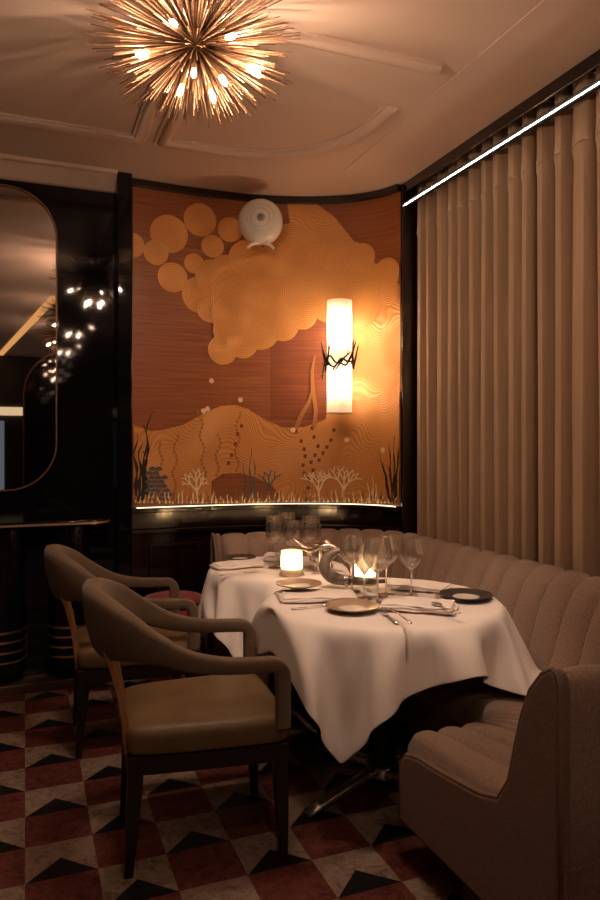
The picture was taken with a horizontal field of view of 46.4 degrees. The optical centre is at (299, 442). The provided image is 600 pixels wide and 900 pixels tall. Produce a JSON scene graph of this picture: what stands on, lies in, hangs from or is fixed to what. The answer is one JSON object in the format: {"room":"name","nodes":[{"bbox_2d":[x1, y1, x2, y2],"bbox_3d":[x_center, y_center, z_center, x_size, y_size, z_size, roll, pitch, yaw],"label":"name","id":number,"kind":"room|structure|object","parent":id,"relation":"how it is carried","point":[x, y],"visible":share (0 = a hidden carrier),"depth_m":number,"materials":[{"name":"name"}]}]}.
{"room":"restaurant","nodes":[
{"label":"restaurant","id":0,"kind":"room"},
{"bbox_2d":[0,179,114,572],"bbox_3d":[-2.719,-0.115,3.584,3.560,2.930,0.100,0,0,-21],"label":"wall","id":1,"kind":"structure","parent":0,"point":[80,479],"depth_m":4.10,"materials":[{"name":"black paint"}]},
{"bbox_2d":[0,184,56,491],"bbox_3d":[-1.934,-0.590,3.829,1.146,1.724,0.017,0,0,-21],"label":"wall mirror","id":2,"kind":"object","parent":1,"relation":"attached to","point":[28,232],"visible":1,"depth_m":3.98,"materials":[{"name":"grey mirror"}]},
{"bbox_2d":[11,667,57,677],"bbox_3d":[-2.672,1.305,3.505,3.390,0.090,0.079,0,0,-21],"label":"baseboard","id":3,"kind":"structure","parent":1,"relation":"attached to","point":[42,670],"depth_m":3.93,"materials":[{"name":"brown wood"}]},
{"bbox_2d":[0,153,117,192],"bbox_3d":[-2.701,-1.532,3.467,3.488,0.094,0.130,0,0,-21],"label":"trim","id":4,"kind":"structure","parent":1,"relation":"attached to","point":[12,167],"depth_m":3.98,"materials":[{"name":"beige paint"}]},
{"bbox_2d":[115,172,131,589],"bbox_3d":[-1.040,-0.115,4.130,0.085,2.929,0.109,0,0,-21],"label":"pillar","id":5,"kind":"structure","parent":1,"relation":"attached to","point":[123,191],"depth_m":4.08,"materials":[{"name":"black paint"}]},
{"bbox_2d":[0,674,462,899],"bbox_3d":[0.012,1.400,-0.371,5.750,0.100,9.700,0,0,-21],"label":"floor","id":6,"kind":"structure","parent":0,"point":[203,834],"depth_m":2.46,"materials":[{"name":"tile"}]},
{"bbox_2d":[0,515,109,696],"bbox_3d":[-1.959,0.887,3.692,1.853,0.925,0.252,0,0,-21],"label":"console table","id":7,"kind":"object","parent":6,"relation":"on","point":[35,632],"visible":0.71,"depth_m":3.85,"materials":[{"name":"black paint"}]},
{"bbox_2d":[44,544,198,758],"bbox_3d":[-0.835,0.906,3.236,0.658,0.888,0.557,0,0,-19],"label":"armchair","id":8,"kind":"object","parent":6,"relation":"on","point":[67,569],"visible":0.59,"depth_m":3.03,"materials":[{"name":"beige leather"}]},
{"bbox_2d":[145,590,200,682],"bbox_3d":[-0.708,1.097,3.912,0.333,0.505,0.333,0,0,-21],"label":"pouf","id":9,"kind":"object","parent":6,"relation":"on","point":[194,596],"visible":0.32,"depth_m":3.87,"materials":[{"name":"red fabric"}]},
{"bbox_2d":[82,578,290,878],"bbox_3d":[-0.407,0.906,2.409,0.658,0.888,0.556,0,0,-16],"label":"armchair","id":10,"kind":"object","parent":6,"relation":"on","point":[228,716],"visible":1,"depth_m":2.22,"materials":[{"name":"beige leather"}]},
{"bbox_2d":[272,653,320,734],"bbox_3d":[-0.107,0.984,3.479,0.646,0.728,0.646,0,0,-21],"label":"pedestal table","id":11,"kind":"object","parent":6,"relation":"on","point":[299,713],"visible":0.19,"depth_m":3.31,"materials":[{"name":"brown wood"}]},
{"bbox_2d":[198,556,350,656],"bbox_3d":[-0.083,0.846,3.520,0.918,0.472,0.764,0,0,-30],"label":"tablecloth","id":12,"kind":"object","parent":11,"relation":"on","point":[239,595],"visible":0.41,"depth_m":3.17,"materials":[{"name":"beige fabric"}]},
{"bbox_2d":[209,559,264,569],"bbox_3d":[-0.309,0.599,3.460,0.256,0.020,0.146,0,0,-26],"label":"napkin","id":13,"kind":"object","parent":12,"relation":"on","point":[234,564],"visible":1,"depth_m":3.43,"materials":[{"name":"beige fabric"}]},
{"bbox_2d":[220,570,257,575],"bbox_3d":[-0.278,0.606,3.274,0.215,0.006,0.018,0,0,-37],"label":"knife","id":14,"kind":"object","parent":12,"relation":"on","point":[253,570],"visible":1,"depth_m":3.25,"materials":[{"name":"silver metal"}]},
{"bbox_2d":[224,554,255,559],"bbox_3d":[-0.313,0.601,3.654,0.170,0.019,0.170,0,0,-21],"label":"plate","id":15,"kind":"object","parent":12,"relation":"on","point":[231,556],"visible":0.87,"depth_m":3.69,"materials":[{"name":"beige ceramic"}]},
{"bbox_2d":[262,552,280,560],"bbox_3d":[-0.108,0.593,3.656,0.169,0.033,0.124,0,0,6],"label":"napkin","id":16,"kind":"object","parent":12,"relation":"on","point":[269,556],"visible":0.51,"depth_m":3.61,"materials":[{"name":"beige fabric"}]},
{"bbox_2d":[266,516,284,568],"bbox_3d":[-0.122,0.485,3.433,0.094,0.250,0.094,0,0,-21],"label":"wine glass","id":17,"kind":"object","parent":12,"relation":"on","point":[275,527],"visible":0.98,"depth_m":3.40,"materials":[{"name":"clear glass"}]},
{"bbox_2d":[266,516,284,543],"bbox_3d":[-0.122,0.428,3.433,0.094,0.135,0.094,0,0,-21],"label":"bowl","id":18,"kind":"object","parent":17,"relation":"on","point":[275,527],"depth_m":3.40,"materials":[{"name":"clear glass"}]},
{"bbox_2d":[278,512,295,564],"bbox_3d":[-0.068,0.481,3.532,0.100,0.258,0.100,0,0,-21],"label":"wine glass","id":19,"kind":"object","parent":12,"relation":"on","point":[286,515],"visible":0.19,"depth_m":3.50,"materials":[{"name":"clear glass"}]},
{"bbox_2d":[278,512,295,539],"bbox_3d":[-0.068,0.422,3.532,0.100,0.139,0.100,0,0,-21],"label":"bowl","id":20,"kind":"object","parent":19,"relation":"on","point":[286,515],"depth_m":3.50,"materials":[{"name":"clear glass"}]},
{"bbox_2d":[279,549,303,576],"bbox_3d":[-0.039,0.554,3.245,0.118,0.112,0.118,0,0,-21],"label":"candle holder","id":21,"kind":"object","parent":12,"relation":"on","point":[291,559],"visible":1,"depth_m":3.20,"materials":[{"name":"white glass"}]},
{"bbox_2d":[284,520,302,548],"bbox_3d":[-0.031,0.493,3.377,0.090,0.235,0.090,0,0,-21],"label":"wine glass","id":22,"kind":"object","parent":12,"relation":"on","point":[293,528],"visible":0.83,"depth_m":3.34,"materials":[{"name":"clear glass"}]},
{"bbox_2d":[301,516,320,568],"bbox_3d":[0.053,0.486,3.437,0.104,0.248,0.104,0,0,-21],"label":"wine glass","id":23,"kind":"object","parent":12,"relation":"on","point":[311,525],"visible":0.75,"depth_m":3.40,"materials":[{"name":"clear glass"}]},
{"bbox_2d":[301,516,320,543],"bbox_3d":[0.053,0.429,3.437,0.104,0.134,0.104,0,0,-21],"label":"bowl","id":24,"kind":"object","parent":23,"relation":"on","point":[311,525],"depth_m":3.40,"materials":[{"name":"clear glass"}]},
{"bbox_2d":[293,538,343,573],"bbox_3d":[0.093,0.530,3.308,0.230,0.161,0.114,0,0,23],"label":"sculpture","id":25,"kind":"object","parent":12,"relation":"on","point":[321,545],"visible":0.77,"depth_m":3.28,"materials":[{"name":"silver"}]},
{"bbox_2d":[305,714,403,817],"bbox_3d":[0.325,0.984,2.760,0.886,0.728,0.886,0,0,-21],"label":"pedestal table","id":26,"kind":"object","parent":6,"relation":"on","point":[382,764],"visible":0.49,"depth_m":2.71,"materials":[{"name":"black metal"}]},
{"bbox_2d":[251,577,540,762],"bbox_3d":[0.375,0.833,2.752,1.062,0.460,1.075,0,0,-26],"label":"tablecloth","id":27,"kind":"object","parent":26,"relation":"on","point":[351,673],"visible":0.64,"depth_m":2.33,"materials":[{"name":"beige fabric"}]},
{"bbox_2d":[275,578,321,588],"bbox_3d":[-0.006,0.577,2.845,0.188,0.019,0.188,0,0,-21],"label":"plate","id":28,"kind":"object","parent":27,"relation":"on","point":[292,583],"visible":1,"depth_m":2.87,"materials":[{"name":"gold metal"}]},
{"bbox_2d":[291,604,324,609],"bbox_3d":[0.062,0.606,2.611,0.215,0.006,0.018,0,0,-30],"label":"knife","id":29,"kind":"object","parent":27,"relation":"on","point":[321,604],"visible":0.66,"depth_m":2.58,"materials":[{"name":"silver metal"}]},
{"bbox_2d":[277,589,356,602],"bbox_3d":[0.066,0.599,2.755,0.306,0.020,0.185,0,0,-5],"label":"napkin","id":30,"kind":"object","parent":27,"relation":"on","point":[295,595],"visible":0.97,"depth_m":2.71,"materials":[{"name":"beige fabric"}]},
{"bbox_2d":[339,535,362,592],"bbox_3d":[0.212,0.498,2.879,0.101,0.225,0.101,0,0,-21],"label":"wine glass","id":31,"kind":"object","parent":27,"relation":"on","point":[348,544],"visible":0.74,"depth_m":2.85,"materials":[{"name":"clear glass"}]},
{"bbox_2d":[339,535,362,565],"bbox_3d":[0.212,0.446,2.879,0.101,0.122,0.101,0,0,-21],"label":"bowl","id":32,"kind":"object","parent":31,"relation":"on","point":[348,544],"depth_m":2.84,"materials":[{"name":"clear glass"}]},
{"bbox_2d":[319,548,384,586],"bbox_3d":[0.218,0.524,2.949,0.280,0.168,0.057,0,0,4],"label":"sculpture","id":33,"kind":"object","parent":27,"relation":"on","point":[325,568],"visible":0.94,"depth_m":2.93,"materials":[{"name":"silver metal"}]},
{"bbox_2d":[325,599,378,612],"bbox_3d":[0.191,0.601,2.562,0.196,0.019,0.196,0,0,-21],"label":"plate","id":34,"kind":"object","parent":27,"relation":"on","point":[343,605],"visible":1,"depth_m":2.59,"materials":[{"name":"beige ceramic"}]},
{"bbox_2d":[355,545,371,598],"bbox_3d":[0.254,0.508,2.759,0.077,0.205,0.077,0,0,-21],"label":"wine glass","id":35,"kind":"object","parent":27,"relation":"on","point":[359,561],"visible":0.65,"depth_m":2.74,"materials":[{"name":"clear glass"}]},
{"bbox_2d":[355,545,369,573],"bbox_3d":[0.254,0.461,2.759,0.077,0.111,0.077,0,0,-21],"label":"bowl","id":36,"kind":"object","parent":35,"relation":"on","point":[359,561],"depth_m":2.73,"materials":[{"name":"clear glass"}]},
{"bbox_2d":[355,564,375,584],"bbox_3d":[0.285,0.551,3.061,0.110,0.118,0.110,0,0,-21],"label":"candle holder","id":37,"kind":"object","parent":27,"relation":"on","point":[370,574],"visible":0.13,"depth_m":3.02,"materials":[{"name":"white glass"}]},
{"bbox_2d":[363,538,391,604],"bbox_3d":[0.295,0.488,2.660,0.113,0.245,0.113,0,0,-21],"label":"wine glass","id":38,"kind":"object","parent":27,"relation":"on","point":[377,552],"visible":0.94,"depth_m":2.62,"materials":[{"name":"clear glass"}]},
{"bbox_2d":[363,538,391,573],"bbox_3d":[0.295,0.432,2.660,0.113,0.132,0.113,0,0,-21],"label":"bowl","id":39,"kind":"object","parent":38,"relation":"on","point":[377,552],"depth_m":2.62,"materials":[{"name":"clear glass"}]},
{"bbox_2d":[375,534,398,596],"bbox_3d":[0.346,0.492,2.817,0.105,0.237,0.105,0,0,-21],"label":"wine glass","id":40,"kind":"object","parent":27,"relation":"on","point":[393,538],"visible":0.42,"depth_m":2.79,"materials":[{"name":"clear glass"}]},
{"bbox_2d":[375,534,398,567],"bbox_3d":[0.346,0.438,2.817,0.105,0.128,0.105,0,0,-21],"label":"bowl","id":41,"kind":"object","parent":40,"relation":"on","point":[393,538],"depth_m":2.78,"materials":[{"name":"clear glass"}]},
{"bbox_2d":[379,609,398,623],"bbox_3d":[0.311,0.605,2.442,0.022,0.006,0.185,0,0,-10],"label":"fork","id":42,"kind":"object","parent":27,"relation":"on","point":[383,612],"visible":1,"depth_m":2.44,"materials":[{"name":"silver metal"}]},
{"bbox_2d":[389,608,411,623],"bbox_3d":[0.335,0.578,2.356,0.018,0.006,0.215,0,0,-11],"label":"knife","id":43,"kind":"object","parent":27,"relation":"on","point":[391,609],"visible":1,"depth_m":2.35,"materials":[{"name":"silver metal"}]},
{"bbox_2d":[399,538,422,596],"bbox_3d":[0.439,0.495,2.762,0.093,0.230,0.093,0,0,-21],"label":"wine glass","id":44,"kind":"object","parent":27,"relation":"on","point":[411,552],"visible":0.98,"depth_m":2.73,"materials":[{"name":"clear glass"}]},
{"bbox_2d":[399,538,422,570],"bbox_3d":[0.439,0.443,2.762,0.093,0.124,0.093,0,0,-21],"label":"bowl","id":45,"kind":"object","parent":44,"relation":"on","point":[411,552],"depth_m":2.73,"materials":[{"name":"clear glass"}]},
{"bbox_2d":[378,595,458,614],"bbox_3d":[0.437,0.596,2.584,0.287,0.026,0.184,0,0,17],"label":"napkin","id":46,"kind":"object","parent":27,"relation":"on","point":[399,603],"visible":0.94,"depth_m":2.54,"materials":[{"name":"beige fabric"}]},
{"bbox_2d":[431,602,460,613],"bbox_3d":[0.513,0.578,2.460,0.033,0.008,0.170,0,0,-22],"label":"spoon","id":47,"kind":"object","parent":46,"relation":"on","point":[433,603],"visible":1,"depth_m":2.49,"materials":[{"name":"silver metal"}]},
{"bbox_2d":[431,602,442,605],"bbox_3d":[0.491,0.578,2.513,0.033,0.008,0.054,0,0,-22],"label":"bowl","id":48,"kind":"object","parent":47,"relation":"on","point":[434,603],"depth_m":2.50,"materials":[{"name":"silver metal"}]},
{"bbox_2d":[387,579,453,592],"bbox_3d":[0.504,0.599,2.940,0.256,0.020,0.165,0,0,27],"label":"napkin","id":49,"kind":"object","parent":27,"relation":"on","point":[400,584],"visible":0.94,"depth_m":2.91,"materials":[{"name":"beige fabric"}]},
{"bbox_2d":[439,588,492,600],"bbox_3d":[0.653,0.601,2.755,0.206,0.019,0.206,0,0,-21],"label":"plate","id":50,"kind":"object","parent":27,"relation":"on","point":[465,594],"visible":1,"depth_m":2.78,"materials":[{"name":"black ceramic"}]},
{"bbox_2d":[210,528,599,899],"bbox_3d":[0.488,0.926,2.931,1.099,0.848,2.653,0,0,-21],"label":"banquette","id":51,"kind":"object","parent":6,"relation":"on","point":[502,786],"visible":0.51,"depth_m":1.97,"materials":[{"name":"beige fabric"}]},
{"bbox_2d":[407,677,525,793],"bbox_3d":[0.479,0.962,2.929,0.975,0.156,2.480,0,0,-21],"label":"seat cushion","id":52,"kind":"object","parent":51,"relation":"on","point":[471,754],"depth_m":2.14,"materials":[{"name":"beige fabric"}]},
{"bbox_2d":[132,502,398,639],"bbox_3d":[-0.197,-0.115,4.410,1.770,2.930,0.360,0,0,-3],"label":"wainscoting","id":53,"kind":"structure","parent":0,"point":[178,563],"depth_m":4.35,"materials":[{"name":"brown wood"}]},
{"bbox_2d":[149,542,200,593],"bbox_3d":[-0.766,0.882,4.301,0.320,0.535,0.020,0,0,-23],"label":"trim","id":54,"kind":"structure","parent":53,"relation":"attached to","point":[151,546],"depth_m":4.31,"materials":[{"name":"brown wood"}]},
{"bbox_2d":[200,639,216,655],"bbox_3d":[-0.209,1.290,4.362,1.646,0.120,0.291,0,0,-3],"label":"trim","id":55,"kind":"structure","parent":53,"relation":"attached to","point":[203,650],"depth_m":4.35,"materials":[{"name":"brown wood"}]},
{"bbox_2d":[132,178,400,204],"bbox_3d":[-0.209,-1.557,4.358,1.647,0.042,0.299,0,0,-3],"label":"trim","id":56,"kind":"structure","parent":53,"relation":"attached to","point":[140,183],"depth_m":4.39,"materials":[{"name":"brown wood"}]},
{"bbox_2d":[132,504,400,513],"bbox_3d":[-0.209,0.405,4.352,1.646,0.030,0.310,0,0,-4],"label":"trim","id":57,"kind":"structure","parent":53,"relation":"attached to","point":[250,506],"depth_m":4.38,"materials":[{"name":"brown wood"}]},
{"bbox_2d":[141,503,395,507],"bbox_3d":[-0.203,0.388,4.350,1.565,0.003,0.253,0,0,-4],"label":"strip","id":58,"kind":"object","parent":57,"relation":"on","point":[271,503],"visible":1,"depth_m":4.42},
{"bbox_2d":[132,524,400,534],"bbox_3d":[-0.209,0.535,4.362,1.646,0.030,0.293,0,0,-3],"label":"trim","id":59,"kind":"structure","parent":53,"relation":"attached to","point":[250,526],"depth_m":4.37,"materials":[{"name":"brown wood"}]},
{"bbox_2d":[132,187,400,505],"bbox_3d":[-0.200,-0.579,4.367,1.630,1.914,0.283,0,0,-3],"label":"mural","id":60,"kind":"object","parent":53,"relation":"attached to","point":[229,390],"visible":0.97,"depth_m":4.41,"materials":[{"name":"orange wood"}]},
{"bbox_2d":[238,199,282,249],"bbox_3d":[-0.247,-1.331,4.380,0.274,0.315,0.400,0,0,-3],"label":"wall ornament","id":61,"kind":"object","parent":60,"relation":"attached to","point":[260,221],"visible":1,"depth_m":4.20,"materials":[{"name":"beige ceramic"}]},
{"bbox_2d":[321,298,358,413],"bbox_3d":[0.241,-0.525,4.293,0.234,0.693,0.231,0,0,-31],"label":"wall lamp","id":62,"kind":"object","parent":60,"relation":"attached to","point":[339,360],"visible":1,"depth_m":4.23,"materials":[{"name":"white glass"}]},
{"bbox_2d":[399,184,417,533],"bbox_3d":[0.743,-0.115,4.326,0.274,2.929,0.040,0,0,-21],"label":"pillar","id":63,"kind":"structure","parent":53,"relation":"attached to","point":[409,239],"depth_m":4.28,"materials":[{"name":"brown wood"}]},
{"bbox_2d":[343,0,599,181],"bbox_3d":[1.668,-1.577,1.031,0.419,0.003,6.700,0,0,-21],"label":"ceiling","id":64,"kind":"structure","parent":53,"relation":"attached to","point":[555,36],"depth_m":3.08,"materials":[{"name":"beige paint"}]},
{"bbox_2d":[403,49,599,193],"bbox_3d":[2.246,-1.548,0.152,0.012,0.061,8.840,0,0,-21],"label":"trim","id":65,"kind":"structure","parent":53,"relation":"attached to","point":[591,62],"depth_m":3.31,"materials":[{"name":"brown wood"}]},
{"bbox_2d":[403,78,599,206],"bbox_3d":[1.686,-1.453,1.592,0.030,0.030,5.730,0,0,-21],"label":"light strip","id":66,"kind":"object","parent":65,"relation":"attached to","point":[595,85],"visible":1,"depth_m":3.32,"materials":[{"name":"white plastic"}]},
{"bbox_2d":[0,0,595,196],"bbox_3d":[0.012,-1.630,-0.371,5.750,0.100,9.700,0,0,-21],"label":"ceiling","id":67,"kind":"structure","parent":0,"point":[49,70],"depth_m":3.12,"materials":[{"name":"beige paint"}]},
{"bbox_2d":[0,60,172,144],"bbox_3d":[-2.276,-1.566,2.636,3.492,0.030,0.872,0,0,-21],"label":"trim","id":68,"kind":"structure","parent":67,"relation":"attached to","point":[145,121],"depth_m":3.45,"materials":[{"name":"beige paint"}]},
{"bbox_2d":[82,0,300,126],"bbox_3d":[-0.369,-1.369,2.466,0.766,0.420,0.786,0,0,-21],"label":"chandelier","id":69,"kind":"object","parent":67,"relation":"hanging from","point":[194,44],"visible":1,"depth_m":2.41,"materials":[{"name":"gold metal"}]},
{"bbox_2d":[146,49,158,54],"bbox_3d":[-0.494,-1.309,2.341,0.045,0.035,0.018,0,0,-44],"label":"socket","id":70,"kind":"object","parent":69,"relation":"attached to","point":[155,52],"depth_m":2.33,"materials":[{"name":"gold metal"}]},
{"bbox_2d":[173,22,181,31],"bbox_3d":[-0.398,-1.351,2.272,0.018,0.027,0.045,0,0,9],"label":"socket","id":71,"kind":"object","parent":69,"relation":"attached to","point":[176,26],"depth_m":2.26,"materials":[{"name":"gold metal"}]},
{"bbox_2d":[180,75,186,86],"bbox_3d":[-0.396,-1.226,2.377,0.018,0.045,0.034,0,0,18],"label":"socket","id":72,"kind":"object","parent":69,"relation":"attached to","point":[183,81],"depth_m":2.37,"materials":[{"name":"gold metal"}]},
{"bbox_2d":[191,63,196,71],"bbox_3d":[-0.354,-1.251,2.335,0.018,0.043,0.040,0,0,-7],"label":"socket","id":73,"kind":"object","parent":69,"relation":"attached to","point":[193,67],"depth_m":2.32,"materials":[{"name":"gold metal"}]},
{"bbox_2d":[206,80,212,92],"bbox_3d":[-0.311,-1.223,2.403,0.033,0.045,0.018,0,0,44],"label":"socket","id":74,"kind":"object","parent":69,"relation":"attached to","point":[209,86],"depth_m":2.40,"materials":[{"name":"gold metal"}]},
{"bbox_2d":[213,68,222,79],"bbox_3d":[-0.278,-1.251,2.374,0.040,0.043,0.018,0,0,43],"label":"socket","id":75,"kind":"object","parent":69,"relation":"attached to","point":[218,73],"depth_m":2.36,"materials":[{"name":"gold metal"}]},
{"bbox_2d":[219,35,228,41],"bbox_3d":[-0.251,-1.339,2.316,0.018,0.030,0.045,0,0,-40],"label":"socket","id":76,"kind":"object","parent":69,"relation":"attached to","point":[222,38],"depth_m":2.30,"materials":[{"name":"gold metal"}]},
{"bbox_2d":[237,60,248,69],"bbox_3d":[-0.198,-1.312,2.429,0.045,0.035,0.018,0,0,10],"label":"socket","id":77,"kind":"object","parent":69,"relation":"attached to","point":[239,64],"depth_m":2.42,"materials":[{"name":"gold metal"}]},
{"bbox_2d":[154,74,398,157],"bbox_3d":[-0.141,-1.566,3.464,1.014,0.030,0.852,0,0,-21],"label":"trim","id":78,"kind":"structure","parent":67,"relation":"attached to","point":[166,133],"depth_m":3.64,"materials":[{"name":"beige paint"}]},
{"bbox_2d":[279,26,443,75],"bbox_3d":[0.257,-1.566,2.819,0.700,0.030,0.084,0,0,-21],"label":"trim","id":79,"kind":"structure","parent":67,"relation":"attached to","point":[309,39],"depth_m":2.79,"materials":[{"name":"beige paint"}]},
{"bbox_2d":[416,110,537,561],"bbox_3d":[0.923,-0.117,3.796,0.115,2.895,1.072,0,0,-21],"label":"curtain","id":80,"kind":"object","parent":67,"relation":"hanging from","point":[477,333],"visible":0.79,"depth_m":3.69,"materials":[{"name":"beige fabric"}]},
{"bbox_2d":[536,65,599,576],"bbox_3d":[1.825,-0.117,1.500,0.115,2.896,3.868,0,0,-21],"label":"curtain","id":81,"kind":"object","parent":67,"relation":"hanging from","point":[568,143],"visible":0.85,"depth_m":3.08,"materials":[{"name":"beige fabric"}]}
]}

